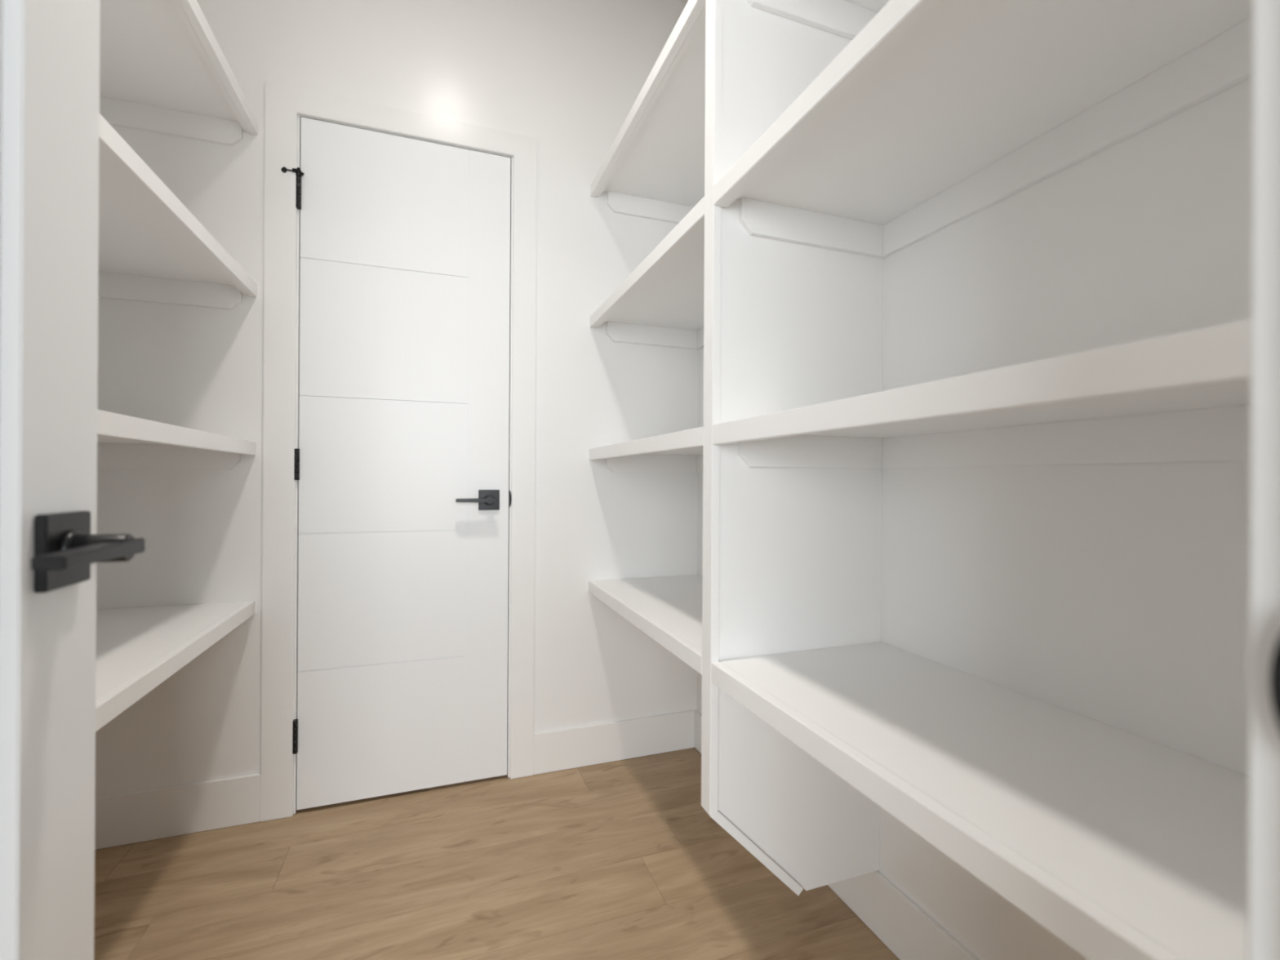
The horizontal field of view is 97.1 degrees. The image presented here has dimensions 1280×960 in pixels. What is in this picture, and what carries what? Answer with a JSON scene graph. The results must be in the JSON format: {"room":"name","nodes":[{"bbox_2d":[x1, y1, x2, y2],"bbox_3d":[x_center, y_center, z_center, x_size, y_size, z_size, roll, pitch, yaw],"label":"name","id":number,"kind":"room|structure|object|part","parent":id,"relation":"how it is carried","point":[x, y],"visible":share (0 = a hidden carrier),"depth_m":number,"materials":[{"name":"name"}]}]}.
{"room":"food storage area","nodes":[
{"label":"food storage area","id":0,"kind":"room"},
{"bbox_2d":[94,0,698,797],"bbox_3d":[-0.659,-0.387,1.848,2.061,2.740,0.120,0,0,-20],"label":"wall","id":1,"kind":"structure","parent":0,"point":[566,75],"depth_m":1.81,"materials":[{"name":"white paint"}]},
{"bbox_2d":[94,773,261,849],"bbox_3d":[-1.290,0.911,1.553,0.427,0.136,0.010,0,0,-20],"label":"baseboard","id":2,"kind":"structure","parent":1,"relation":"attached to","point":[137,816],"depth_m":1.55,"materials":[{"name":"white paint"}]},
{"bbox_2d":[280,116,511,809],"bbox_3d":[-0.735,-0.047,1.745,0.651,2.036,0.090,0,0,-20],"label":"door","id":3,"kind":"structure","parent":1,"relation":"in","point":[401,469],"depth_m":1.75,"materials":[{"name":"white paint"}]},
{"bbox_3d":[-0.785,0.768,1.741,0.473,0.404,0.004,0,0,-20],"label":"panel","id":4,"kind":"part","parent":3,"relation":"part of","materials":[{"name":"white paint"}]},
{"bbox_3d":[-0.782,0.362,1.742,0.473,0.403,0.004,0,0,-20],"label":"panel","id":5,"kind":"part","parent":3,"relation":"part of","materials":[{"name":"white paint"}]},
{"bbox_3d":[-0.780,-0.043,1.742,0.473,0.404,0.004,0,0,-20],"label":"panel","id":6,"kind":"part","parent":3,"relation":"part of","materials":[{"name":"white paint"}]},
{"bbox_3d":[-0.778,-0.450,1.742,0.473,0.404,0.004,0,0,-20],"label":"panel","id":7,"kind":"part","parent":3,"relation":"part of","materials":[{"name":"white paint"}]},
{"bbox_3d":[-0.775,-0.860,1.742,0.473,0.412,0.004,0,0,-20],"label":"panel","id":8,"kind":"part","parent":3,"relation":"part of","materials":[{"name":"white paint"}]},
{"bbox_3d":[-0.516,0.065,1.787,0.126,0.014,0.020,0,0,-20],"label":"handle","id":9,"kind":"part","parent":3,"relation":"part of","materials":[{"name":"black metal"}]},
{"bbox_2d":[260,80,537,822],"bbox_3d":[-0.737,-0.081,1.814,0.778,2.124,0.132,0,0,-20],"label":"trim","id":10,"kind":"structure","parent":1,"relation":"attached to","point":[286,105],"depth_m":1.66,"materials":[{"name":"white paint"}]},
{"bbox_3d":[-0.428,0.062,1.865,0.007,0.058,0.004,0,0,-20],"label":"strike plate","id":11,"kind":"part","parent":10,"relation":"part of","materials":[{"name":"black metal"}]},
{"bbox_2d":[533,710,694,774],"bbox_3d":[-0.078,0.918,1.990,0.591,0.136,0.010,0,0,-20],"label":"baseboard","id":12,"kind":"structure","parent":1,"relation":"attached to","point":[597,744],"depth_m":1.98,"materials":[{"name":"white paint"}]},
{"bbox_2d":[93,746,899,959],"bbox_3d":[-0.205,1.000,0.567,2.061,0.030,3.802,0,0,-20],"label":"floor","id":13,"kind":"structure","parent":0,"point":[620,860],"depth_m":1.37,"materials":[{"name":"beige wood"}]},
{"bbox_2d":[675,0,688,4],"bbox_3d":[-0.325,-1.806,0.944,2.061,0.100,2.042,0,0,-20],"label":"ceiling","id":14,"kind":"structure","parent":0,"point":[681,1],"depth_m":2.07,"materials":[{"name":"white paint"}]},
{"bbox_2d":[696,77,1251,959],"bbox_3d":[0.600,-0.380,1.217,0.120,2.740,1.922,0,0,-20],"label":"wall","id":15,"kind":"structure","parent":0,"point":[1117,595],"depth_m":0.86,"materials":[{"name":"white paint"}]},
{"bbox_2d":[588,574,702,675],"bbox_3d":[0.169,0.390,1.607,0.417,0.080,0.897,0,0,-20],"label":"wall shelf","id":16,"kind":"object","parent":15,"relation":"attached to","point":[668,610],"visible":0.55,"depth_m":1.57,"materials":[{"name":"white paint"}]},
{"bbox_2d":[589,426,703,473],"bbox_3d":[0.171,-0.066,1.607,0.417,0.080,0.897,0,0,-20],"label":"wall shelf","id":17,"kind":"object","parent":15,"relation":"attached to","point":[681,451],"visible":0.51,"depth_m":1.86,"materials":[{"name":"white paint"}]},
{"bbox_2d":[589,196,704,349],"bbox_3d":[0.174,-0.524,1.607,0.417,0.080,0.897,0,0,-20],"label":"wall shelf","id":18,"kind":"object","parent":15,"relation":"attached to","point":[660,303],"visible":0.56,"depth_m":1.70,"materials":[{"name":"white paint"}]},
{"bbox_2d":[590,0,706,223],"bbox_3d":[0.177,-0.978,1.608,0.417,0.080,0.897,0,0,-20],"label":"wall shelf","id":19,"kind":"object","parent":15,"relation":"attached to","point":[653,168],"visible":0.5,"depth_m":1.67,"materials":[{"name":"white paint"}]},
{"bbox_2d":[701,0,883,895],"bbox_3d":[0.330,-0.451,1.174,0.417,2.600,0.040,0,0,-20],"label":"divider","id":20,"kind":"object","parent":15,"relation":"attached to","point":[792,557],"visible":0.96,"depth_m":1.14,"materials":[{"name":"white paint"}]},
{"bbox_3d":[0.142,-0.554,1.106,0.017,2.397,0.040,0,0,-20],"label":"trim","id":21,"kind":"part","parent":20,"relation":"part of","materials":[{"name":"white paint"}]},
{"bbox_3d":[0.228,0.743,1.139,0.213,0.208,0.040,0,0,-20],"label":"trim","id":22,"kind":"part","parent":20,"relation":"part of","materials":[{"name":"white paint"}]},
{"bbox_2d":[746,0,889,39],"bbox_3d":[0.484,-0.977,0.756,0.417,0.080,0.866,0,0,-20],"label":"wall shelf","id":23,"kind":"object","parent":15,"relation":"attached to","point":[846,19],"visible":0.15,"depth_m":1.17,"materials":[{"name":"white paint"}]},
{"bbox_2d":[693,709,978,959],"bbox_3d":[0.510,0.921,1.249,0.012,0.136,1.803,0,0,-20],"label":"baseboard","id":24,"kind":"structure","parent":15,"relation":"attached to","point":[909,932],"depth_m":1.18,"materials":[{"name":"white paint"}]},
{"bbox_2d":[711,641,1248,959],"bbox_3d":[0.476,0.391,0.755,0.417,0.080,0.866,0,0,-20],"label":"wall shelf","id":25,"kind":"object","parent":15,"relation":"attached to","point":[1121,844],"visible":1,"depth_m":0.64,"materials":[{"name":"white paint"}]},
{"bbox_2d":[712,319,1250,468],"bbox_3d":[0.479,-0.064,0.755,0.417,0.080,0.866,0,0,-20],"label":"wall shelf","id":26,"kind":"object","parent":15,"relation":"attached to","point":[1184,397],"visible":1,"depth_m":0.72,"materials":[{"name":"white paint"}]},
{"bbox_2d":[714,0,1252,258],"bbox_3d":[0.482,-0.523,0.755,0.417,0.080,0.866,0,0,-20],"label":"wall shelf","id":27,"kind":"object","parent":15,"relation":"attached to","point":[935,113],"visible":1,"depth_m":0.81,"materials":[{"name":"white paint"}]},
{"bbox_3d":[-0.006,-0.384,0.039,1.821,2.740,0.118,0,0,-20],"label":"wall","id":28,"kind":"structure","parent":0,"visible":0},
{"bbox_2d":[0,0,145,959],"bbox_3d":[-0.430,-0.046,0.285,0.090,2.036,0.605,0,0,-20],"label":"door","id":29,"kind":"structure","parent":28,"relation":"in","point":[51,547],"depth_m":0.49,"materials":[{"name":"white paint"}]},
{"bbox_3d":[-0.456,-0.101,0.276,0.010,1.698,0.382,0,0,-20],"label":"panel","id":30,"kind":"part","parent":29,"relation":"part of","materials":[{"name":"white paint"}]},
{"bbox_3d":[-0.465,0.063,0.483,0.020,0.014,0.126,0,0,-20],"label":"handle","id":31,"kind":"part","parent":29,"relation":"part of","materials":[{"name":"black metal"}]},
{"bbox_2d":[1247,0,1279,959],"bbox_3d":[-0.058,-0.081,0.029,0.781,2.132,0.134,0,0,-20],"label":"door","id":32,"kind":"structure","parent":28,"relation":"attached to","point":[1264,660],"depth_m":0.20,"materials":[{"name":"white paint"}]},
{"bbox_3d":[0.217,0.067,0.167,0.002,0.062,0.046,0,0,-20],"label":"strike plate","id":33,"kind":"part","parent":32,"relation":"part of","materials":[{"name":"black metal"}]},
{"bbox_3d":[-1.225,-0.391,0.558,0.120,2.740,1.922,0,0,-20],"label":"wall","id":34,"kind":"structure","parent":0,"visible":0},
{"bbox_2d":[95,600,254,731],"bbox_3d":[-0.998,0.386,0.711,0.419,0.080,1.790,0,0,-20],"label":"wall shelf","id":35,"kind":"object","parent":34,"relation":"attached to","point":[138,649],"visible":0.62,"depth_m":1.22,"materials":[{"name":"white paint"}]},
{"bbox_2d":[97,409,256,469],"bbox_3d":[-0.996,-0.069,0.711,0.419,0.080,1.790,0,0,-20],"label":"wall shelf","id":36,"kind":"object","parent":34,"relation":"attached to","point":[123,442],"visible":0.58,"depth_m":1.49,"materials":[{"name":"white paint"}]},
{"bbox_2d":[97,113,257,309],"bbox_3d":[-0.993,-0.522,0.711,0.419,0.080,1.790,0,0,-20],"label":"wall shelf","id":37,"kind":"object","parent":34,"relation":"attached to","point":[152,248],"visible":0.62,"depth_m":1.33,"materials":[{"name":"white paint"}]},
{"bbox_2d":[99,0,257,146],"bbox_3d":[-0.990,-0.986,0.711,0.419,0.080,1.790,0,0,-20],"label":"wall shelf","id":38,"kind":"object","parent":34,"relation":"attached to","point":[163,69],"visible":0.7,"depth_m":1.41,"materials":[{"name":"white paint"}]}
]}

